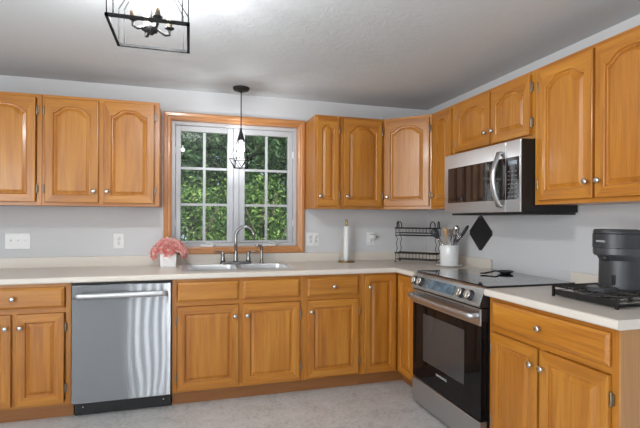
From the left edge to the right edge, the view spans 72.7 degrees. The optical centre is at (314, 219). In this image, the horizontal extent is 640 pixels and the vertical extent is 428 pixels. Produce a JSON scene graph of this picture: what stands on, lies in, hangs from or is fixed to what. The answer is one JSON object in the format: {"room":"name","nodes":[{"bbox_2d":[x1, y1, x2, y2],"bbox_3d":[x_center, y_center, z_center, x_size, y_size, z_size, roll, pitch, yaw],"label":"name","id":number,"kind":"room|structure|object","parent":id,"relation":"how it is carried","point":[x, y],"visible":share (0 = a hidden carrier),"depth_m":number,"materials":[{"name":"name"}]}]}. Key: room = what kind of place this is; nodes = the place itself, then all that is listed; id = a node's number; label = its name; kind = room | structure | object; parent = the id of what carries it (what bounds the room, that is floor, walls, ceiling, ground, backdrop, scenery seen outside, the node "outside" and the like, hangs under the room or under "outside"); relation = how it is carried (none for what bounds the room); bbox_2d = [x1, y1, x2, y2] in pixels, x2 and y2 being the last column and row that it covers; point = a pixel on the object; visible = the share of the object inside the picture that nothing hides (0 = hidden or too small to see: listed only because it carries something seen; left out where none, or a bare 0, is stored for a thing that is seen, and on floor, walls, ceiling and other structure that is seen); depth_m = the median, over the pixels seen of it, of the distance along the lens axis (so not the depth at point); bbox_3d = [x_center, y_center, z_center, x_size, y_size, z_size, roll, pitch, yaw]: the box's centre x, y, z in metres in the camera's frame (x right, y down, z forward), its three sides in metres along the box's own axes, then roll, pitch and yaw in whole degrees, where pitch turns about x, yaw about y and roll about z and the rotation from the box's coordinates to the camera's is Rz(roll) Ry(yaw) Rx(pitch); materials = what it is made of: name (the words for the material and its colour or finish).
{"room":"kitchen","nodes":[
{"label":"kitchen","id":0,"kind":"room"},
{"bbox_2d":[0,75,427,285],"bbox_3d":[-1.227,0.113,3.567,4.750,2.330,0.140,0,0,-16],"label":"wall","id":1,"kind":"structure","parent":0,"point":[55,231],"depth_m":3.48,"materials":[{"name":"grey paint"}]},
{"bbox_2d":[5,233,30,248],"bbox_3d":[-2.189,0.160,3.209,0.165,0.117,0.017,0,0,-16],"label":"light switch","id":2,"kind":"object","parent":1,"relation":"attached to","point":[12,240],"visible":1,"depth_m":3.21,"materials":[{"name":"white plastic"}]},
{"bbox_2d":[0,91,44,205],"bbox_3d":[-2.117,-0.478,3.044,0.445,0.760,0.359,0,0,-16],"label":"upper cabinet","id":3,"kind":"object","parent":1,"relation":"attached to","point":[20,113],"visible":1,"depth_m":2.93,"materials":[{"name":"brown wood"}]},
{"bbox_2d":[42,94,161,207],"bbox_3d":[-1.537,-0.475,3.211,0.758,0.760,0.359,0,0,-16],"label":"upper cabinet","id":4,"kind":"object","parent":1,"relation":"attached to","point":[96,152],"visible":1,"depth_m":3.07,"materials":[{"name":"brown wood"}]},
{"bbox_2d":[114,233,123,247],"bbox_3d":[-1.531,0.169,3.402,0.073,0.117,0.009,0,0,-16],"label":"wall outlet","id":5,"kind":"object","parent":1,"relation":"attached to","point":[118,237],"visible":1,"depth_m":3.40,"materials":[{"name":"white plastic"}]},
{"bbox_2d":[163,111,304,254],"bbox_3d":[-0.667,-0.289,3.712,1.170,1.151,0.150,0,0,-16],"label":"window","id":6,"kind":"structure","parent":1,"relation":"in","point":[175,123],"depth_m":3.70,"materials":[{"name":"white plastic"}]},
{"bbox_2d":[0,251,492,268],"bbox_3d":[-0.503,0.349,3.212,3.548,0.116,0.939,0,0,-16],"label":"backsplash","id":7,"kind":"structure","parent":1,"relation":"attached to","point":[86,261],"depth_m":3.52,"materials":[{"name":"beige laminate"}]},
{"bbox_2d":[306,232,318,245],"bbox_3d":[-0.016,0.174,3.837,0.118,0.117,0.009,0,0,-16],"label":"wall outlet","id":8,"kind":"object","parent":1,"relation":"attached to","point":[312,238],"visible":1,"depth_m":3.83,"materials":[{"name":"white plastic"}]},
{"bbox_2d":[305,115,340,209],"bbox_3d":[0.073,-0.468,3.674,0.220,0.760,0.359,0,0,-16],"label":"upper cabinet","id":9,"kind":"object","parent":1,"relation":"attached to","point":[322,132],"visible":1,"depth_m":3.54,"materials":[{"name":"brown wood"}]},
{"bbox_2d":[329,116,383,209],"bbox_3d":[0.365,-0.466,3.758,0.385,0.760,0.359,0,0,-16],"label":"upper cabinet","id":10,"kind":"object","parent":1,"relation":"attached to","point":[362,139],"visible":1,"depth_m":3.61,"materials":[{"name":"brown wood"}]},
{"bbox_2d":[367,232,373,244],"bbox_3d":[0.515,0.176,3.990,0.073,0.117,0.009,0,0,-16],"label":"wall outlet","id":11,"kind":"object","parent":1,"relation":"attached to","point":[370,241],"visible":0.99,"depth_m":3.98,"materials":[{"name":"white plastic"}]},
{"bbox_2d":[379,114,444,210],"bbox_3d":[0.864,-0.464,3.774,0.609,0.760,0.603,0,0,-16],"label":"upper cabinet","id":12,"kind":"object","parent":1,"relation":"attached to","point":[407,140],"visible":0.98,"depth_m":3.57,"materials":[{"name":"brown wood"}]},
{"bbox_2d":[0,380,448,427],"bbox_3d":[-0.344,1.334,0.473,5.030,0.100,6.580,0,0,-16],"label":"floor","id":13,"kind":"structure","parent":0,"point":[388,404],"depth_m":2.87,"materials":[{"name":"grey tile"}]},
{"bbox_2d":[0,283,73,422],"bbox_3d":[-1.927,0.838,2.941,0.629,0.874,0.639,0,0,-16],"label":"base cabinet","id":14,"kind":"object","parent":13,"relation":"on","point":[35,319],"visible":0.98,"depth_m":2.70,"materials":[{"name":"brown wood"}]},
{"bbox_2d":[71,280,171,415],"bbox_3d":[-1.320,0.842,3.084,0.601,0.864,0.640,0,0,-16],"label":"dishwasher","id":15,"kind":"object","parent":13,"relation":"on","point":[121,332],"visible":0.98,"depth_m":2.83,"materials":[{"name":"silver metal"}]},
{"bbox_2d":[172,276,303,403],"bbox_3d":[-0.596,0.844,3.324,0.919,0.874,0.639,0,0,-16],"label":"base cabinet","id":16,"kind":"object","parent":13,"relation":"on","point":[232,337],"visible":0.98,"depth_m":3.05,"materials":[{"name":"brown wood"}]},
{"bbox_2d":[301,274,361,390],"bbox_3d":[0.065,0.847,3.514,0.454,0.874,0.639,0,0,-16],"label":"base cabinet","id":17,"kind":"object","parent":13,"relation":"on","point":[332,303],"visible":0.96,"depth_m":3.24,"materials":[{"name":"brown wood"}]},
{"bbox_2d":[358,273,413,386],"bbox_3d":[0.750,0.851,3.576,0.896,0.874,0.897,0,0,-16],"label":"base cabinet","id":18,"kind":"object","parent":13,"relation":"on","point":[386,308],"visible":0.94,"depth_m":3.33,"materials":[{"name":"brown wood"}]},
{"bbox_2d":[0,251,492,284],"bbox_3d":[-0.503,0.349,3.212,3.548,0.116,0.939,0,0,-16],"label":"countertop","id":19,"kind":"structure","parent":18,"relation":"on","point":[86,269],"depth_m":3.27,"materials":[{"name":"beige laminate"}]},
{"bbox_2d":[149,236,188,266],"bbox_3d":[-1.120,0.248,3.362,0.291,0.234,0.211,0,0,-16],"label":"flower pot","id":20,"kind":"object","parent":19,"relation":"on","point":[168,248],"visible":1,"depth_m":3.31,"materials":[{"name":"white ceramic"}]},
{"bbox_2d":[214,225,257,263],"bbox_3d":[-0.638,0.205,3.535,0.352,0.314,0.072,0,0,-16],"label":"faucet","id":21,"kind":"object","parent":19,"relation":"on","point":[248,258],"visible":1,"depth_m":3.53,"materials":[{"name":"silver metal"}]},
{"bbox_2d":[180,262,298,271],"bbox_3d":[-0.596,0.447,3.380,0.848,0.168,0.514,0,0,-16],"label":"sink","id":22,"kind":"object","parent":19,"relation":"in","point":[255,265],"visible":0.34,"depth_m":3.47,"materials":[{"name":"silver metal"}]},
{"bbox_2d":[256,244,263,262],"bbox_3d":[-0.452,0.284,3.594,0.074,0.158,0.041,0,0,-27],"label":"sprayer","id":23,"kind":"object","parent":22,"relation":"on","point":[257,245],"visible":1,"depth_m":3.59,"materials":[{"name":"silver metal"}]},
{"bbox_2d":[338,219,354,262],"bbox_3d":[0.277,0.184,3.786,0.152,0.374,0.152,0,0,-16],"label":"paper towel holder","id":24,"kind":"object","parent":19,"relation":"on","point":[346,220],"visible":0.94,"depth_m":3.76,"materials":[{"name":"gold metal"}]},
{"bbox_2d":[344,226,348,260],"bbox_3d":[0.277,0.209,3.786,0.044,0.298,0.044,0,0,-16],"label":"paper towel roll","id":25,"kind":"object","parent":24,"relation":"on","point":[346,228],"visible":1,"depth_m":3.77,"materials":[{"name":"white paper"}]},
{"bbox_2d":[394,221,440,263],"bbox_3d":[0.900,0.195,3.791,0.382,0.359,0.140,0,0,29],"label":"wire rack","id":26,"kind":"object","parent":19,"relation":"on","point":[397,227],"visible":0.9,"depth_m":3.78,"materials":[{"name":"black metal"}]},
{"bbox_2d":[394,251,439,260],"bbox_3d":[0.899,0.321,3.791,0.373,0.064,0.140,0,0,29],"label":"basket","id":27,"kind":"object","parent":26,"relation":"on","point":[401,252],"depth_m":3.78,"materials":[{"name":"black metal"}]},
{"bbox_2d":[395,227,440,233],"bbox_3d":[0.901,0.097,3.791,0.373,0.050,0.140,0,0,29],"label":"basket","id":28,"kind":"object","parent":26,"relation":"on","point":[396,228],"depth_m":3.79,"materials":[{"name":"black metal"}]},
{"bbox_2d":[436,263,462,266],"bbox_3d":[1.072,0.365,3.462,0.212,0.020,0.212,0,0,-16],"label":"plate","id":29,"kind":"object","parent":19,"relation":"on","point":[436,263],"visible":0.7,"depth_m":3.39,"materials":[{"name":"white ceramic"}]},
{"bbox_2d":[440,244,458,264],"bbox_3d":[1.072,0.282,3.462,0.147,0.159,0.147,0,0,-16],"label":"utensil crock","id":30,"kind":"object","parent":29,"relation":"on","point":[449,254],"visible":0.83,"depth_m":3.40,"materials":[{"name":"white ceramic"}]},
{"bbox_2d":[430,229,442,244],"bbox_3d":[1.021,0.213,3.470,0.188,0.274,0.019,0,0,12],"label":"ladle","id":31,"kind":"object","parent":30,"relation":"in","point":[434,232],"visible":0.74,"depth_m":3.48,"materials":[{"name":"metal"}]},
{"bbox_2d":[430,229,438,238],"bbox_3d":[0.962,0.116,3.483,0.067,0.081,0.019,0,0,13],"label":"bowl","id":32,"kind":"object","parent":31,"relation":"on","point":[434,232],"depth_m":3.48,"materials":[{"name":"grey metal"}]},
{"bbox_2d":[443,228,447,244],"bbox_3d":[1.056,0.209,3.433,0.121,0.283,0.038,0,0,-42],"label":"wooden spoon","id":33,"kind":"object","parent":30,"relation":"in","point":[445,230],"visible":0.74,"depth_m":3.41,"materials":[{"name":"beige wood"}]},
{"bbox_2d":[443,228,447,235],"bbox_3d":[1.025,0.101,3.403,0.040,0.067,0.028,0,0,17],"label":"bowl","id":34,"kind":"object","parent":33,"relation":"on","point":[445,230],"depth_m":3.41,"materials":[{"name":"beige wood"}]},
{"bbox_2d":[448,230,455,244],"bbox_3d":[1.068,0.216,3.427,0.056,0.271,0.132,0,0,-2],"label":"whisk","id":35,"kind":"object","parent":30,"relation":"in","point":[452,239],"visible":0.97,"depth_m":3.39,"materials":[{"name":"metal"}]},
{"bbox_2d":[452,225,459,244],"bbox_3d":[1.096,0.198,3.442,0.101,0.303,0.022,0,0,33],"label":"serving spoon","id":36,"kind":"object","parent":30,"relation":"in","point":[456,228],"visible":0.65,"depth_m":3.43,"materials":[{"name":"metal"}]},
{"bbox_2d":[453,225,459,233],"bbox_3d":[1.117,0.087,3.426,0.050,0.080,0.017,0,0,15],"label":"bowl","id":37,"kind":"object","parent":36,"relation":"on","point":[456,228],"depth_m":3.43,"materials":[{"name":"metal"}]},
{"bbox_2d":[456,225,468,244],"bbox_3d":[1.123,0.198,3.443,0.186,0.307,0.023,0,0,21],"label":"tongs","id":38,"kind":"object","parent":30,"relation":"in","point":[467,226],"visible":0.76,"depth_m":3.42,"materials":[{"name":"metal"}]},
{"bbox_2d":[407,268,574,427],"bbox_3d":[1.073,0.827,2.803,0.720,0.924,0.762,0,0,-16],"label":"range","id":39,"kind":"object","parent":13,"relation":"on","point":[451,376],"visible":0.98,"depth_m":2.62,"materials":[{"name":"black glass"}]},
{"bbox_2d":[417,268,574,287],"bbox_3d":[1.128,0.369,2.817,0.610,0.008,0.762,0,0,-16],"label":"cooktop","id":40,"kind":"object","parent":39,"relation":"in","point":[469,278],"depth_m":2.69,"materials":[{"name":"glass"}]},
{"bbox_2d":[480,270,513,273],"bbox_3d":[1.219,0.353,2.928,0.252,0.024,0.104,0,0,-12],"label":"spoon rest","id":41,"kind":"object","parent":39,"relation":"on","point":[499,271],"visible":1,"depth_m":2.91,"materials":[{"name":"black metal"}]},
{"bbox_2d":[497,270,513,273],"bbox_3d":[1.292,0.357,2.944,0.104,0.018,0.104,0,0,-12],"label":"bowl","id":42,"kind":"object","parent":41,"relation":"on","point":[500,271],"depth_m":2.92,"materials":[{"name":"black plastic"}]},
{"bbox_2d":[490,297,639,427],"bbox_3d":[1.315,0.854,2.079,0.639,0.874,0.746,0,0,-16],"label":"base cabinet","id":43,"kind":"object","parent":13,"relation":"on","point":[548,370],"visible":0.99,"depth_m":1.91,"materials":[{"name":"brown wood"}]},
{"bbox_2d":[484,272,639,330],"bbox_3d":[1.327,0.362,2.094,0.647,0.108,0.807,0,0,-16],"label":"countertop","id":44,"kind":"structure","parent":43,"relation":"on","point":[536,297],"depth_m":1.94,"materials":[{"name":"beige laminate"}]},
{"bbox_2d":[552,283,639,309],"bbox_3d":[1.386,0.349,2.024,0.360,0.056,0.340,0,0,-16],"label":"pod drawer","id":45,"kind":"object","parent":44,"relation":"on","point":[615,303],"visible":0.68,"depth_m":1.93,"materials":[{"name":"black paint"}]},
{"bbox_2d":[586,229,639,292],"bbox_3d":[1.440,0.183,2.003,0.427,0.276,0.184,0,0,-16],"label":"coffee machine","id":46,"kind":"object","parent":45,"relation":"on","point":[617,251],"visible":1,"depth_m":1.92,"materials":[{"name":"grey plastic"}]},
{"bbox_2d":[586,285,617,292],"bbox_3d":[1.276,0.311,1.956,0.088,0.018,0.114,0,0,-16],"label":"drip tray","id":47,"kind":"object","parent":46,"relation":"on","point":[596,288],"depth_m":1.93,"materials":[{"name":"grey"}]},
{"bbox_2d":[619,298,628,302],"bbox_3d":[1.350,0.357,1.910,0.048,0.020,0.048,0,0,-16],"label":"pod","id":48,"kind":"object","parent":45,"relation":"in","point":[624,300],"visible":0.59,"depth_m":1.89,"materials":[{"name":"metal"}]},
{"bbox_2d":[628,297,639,301],"bbox_3d":[1.417,0.357,1.929,0.048,0.020,0.048,0,0,-16],"label":"pod","id":49,"kind":"object","parent":45,"relation":"in","point":[631,298],"visible":0.73,"depth_m":1.91,"materials":[{"name":"metal"}]},
{"bbox_2d":[0,0,639,109],"bbox_3d":[-0.332,-1.096,0.471,5.030,0.100,6.580,0,0,-16],"label":"ceiling","id":50,"kind":"structure","parent":0,"point":[407,54],"depth_m":2.59,"materials":[{"name":"white paint"}]},
{"bbox_2d":[104,0,189,53],"bbox_3d":[-0.651,-0.890,1.741,0.294,0.316,0.294,0,0,-16],"label":"lantern chandelier","id":51,"kind":"object","parent":50,"relation":"hanging from","point":[148,28],"visible":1,"depth_m":1.72,"materials":[{"name":"black metal"}]},
{"bbox_2d":[229,85,251,168],"bbox_3d":[-0.586,-0.727,3.469,0.185,0.643,0.162,0,0,-16],"label":"pendant lamp","id":52,"kind":"object","parent":50,"relation":"hanging from","point":[238,88],"visible":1,"depth_m":3.45,"materials":[{"name":"brown metal"}]},
{"bbox_2d":[427,14,639,280],"bbox_3d":[1.992,0.130,1.215,0.140,2.330,6.440,0,0,-16],"label":"wall","id":53,"kind":"structure","parent":0,"point":[548,246],"depth_m":2.79,"materials":[{"name":"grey paint"}]},
{"bbox_2d":[430,105,454,208],"bbox_3d":[1.108,-0.463,3.377,0.359,0.760,0.312,0,0,-16],"label":"upper cabinet","id":54,"kind":"object","parent":53,"relation":"attached to","point":[443,121],"visible":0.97,"depth_m":3.33,"materials":[{"name":"brown wood"}]},
{"bbox_2d":[469,216,492,250],"bbox_3d":[1.290,0.105,3.384,0.010,0.274,0.274,0,0,-16],"label":"trivet","id":55,"kind":"object","parent":53,"relation":"attached to","point":[480,232],"visible":0.89,"depth_m":3.38,"materials":[{"name":"black plastic"}]},
{"bbox_2d":[455,70,535,153],"bbox_3d":[1.259,-0.650,2.853,0.359,0.384,0.774,0,0,-16],"label":"upper cabinet","id":56,"kind":"object","parent":53,"relation":"attached to","point":[505,112],"visible":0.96,"depth_m":2.71,"materials":[{"name":"brown wood"}]},
{"bbox_2d":[445,138,577,215],"bbox_3d":[1.204,-0.239,2.831,0.470,0.425,0.752,0,0,-16],"label":"microwave","id":57,"kind":"object","parent":56,"relation":"attached to","point":[498,179],"visible":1,"depth_m":2.59,"materials":[{"name":"silver metal"}]},
{"bbox_2d":[535,25,639,205],"bbox_3d":[1.469,-0.460,2.119,0.359,0.760,0.749,0,0,-16],"label":"upper cabinet","id":58,"kind":"object","parent":53,"relation":"attached to","point":[587,135],"visible":1,"depth_m":2.09,"materials":[{"name":"brown wood"}]},
{"bbox_2d":[570,272,630,293],"bbox_3d":[1.629,0.363,2.181,0.020,0.108,0.807,0,0,-16],"label":"backsplash","id":59,"kind":"structure","parent":53,"relation":"attached to","point":[576,277],"depth_m":2.49,"materials":[{"name":"beige laminate"}]},
{"label":"outside","id":60,"kind":"structure","parent":0,"visible":0},
{"bbox_3d":[-3.916,1.984,14.253,28.000,0.050,21.840,0,0,-16],"label":"ground","id":61,"kind":"structure","parent":60,"visible":0},
{"bbox_2d":[175,132,253,240],"bbox_3d":[-2.428,-0.369,6.920,2.985,4.685,2.582,0,0,22],"label":"leafy tree","id":62,"kind":"object","parent":61,"relation":"on","point":[189,152],"visible":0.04,"depth_m":6.63,"materials":[{"name":"green plant"}]},
{"bbox_2d":[175,165,260,240],"bbox_3d":[-1.579,0.598,5.695,1.665,2.764,1.571,0,0,10],"label":"leafy shrub","id":63,"kind":"object","parent":61,"relation":"on","point":[190,211],"visible":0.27,"depth_m":5.62,"materials":[{"name":"green plant"}]},
{"bbox_2d":[181,132,285,240],"bbox_3d":[-2.721,-1.261,9.935,4.968,6.460,3.600,0,0,-28],"label":"leafy tree","id":64,"kind":"object","parent":61,"relation":"on","point":[209,147],"visible":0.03,"depth_m":9.60,"materials":[{"name":"green plant"}]},
{"bbox_2d":[181,132,286,239],"bbox_3d":[-1.290,-0.501,7.511,3.617,4.959,3.312,0,0,-16],"label":"leafy tree","id":65,"kind":"object","parent":61,"relation":"on","point":[251,147],"visible":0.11,"depth_m":7.34,"materials":[{"name":"green plant"}]},
{"bbox_2d":[202,137,286,239],"bbox_3d":[-0.297,-0.345,7.540,3.368,4.656,2.798,0,0,-19],"label":"leafy tree","id":66,"kind":"object","parent":61,"relation":"on","point":[282,150],"visible":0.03,"depth_m":7.50,"materials":[{"name":"green plant"}]},
{"bbox_2d":[206,164,286,239],"bbox_3d":[-0.685,0.605,6.199,1.757,2.792,1.654,0,0,-16],"label":"leafy shrub","id":67,"kind":"object","parent":61,"relation":"on","point":[260,223],"visible":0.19,"depth_m":6.14,"materials":[{"name":"green plant"}]},
{"bbox_2d":[209,136,286,238],"bbox_3d":[-0.926,-1.266,10.752,4.826,6.486,3.706,0,0,22],"label":"leafy tree","id":68,"kind":"object","parent":61,"relation":"on","point":[275,141],"visible":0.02,"depth_m":10.10,"materials":[{"name":"green plant"}]},
{"bbox_2d":[270,144,286,173],"bbox_3d":[1.504,-0.647,8.859,4.538,5.275,3.958,0,0,-16],"label":"leafy tree","id":69,"kind":"object","parent":61,"relation":"on","point":[274,144],"visible":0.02,"depth_m":9.32,"materials":[{"name":"green plant"}]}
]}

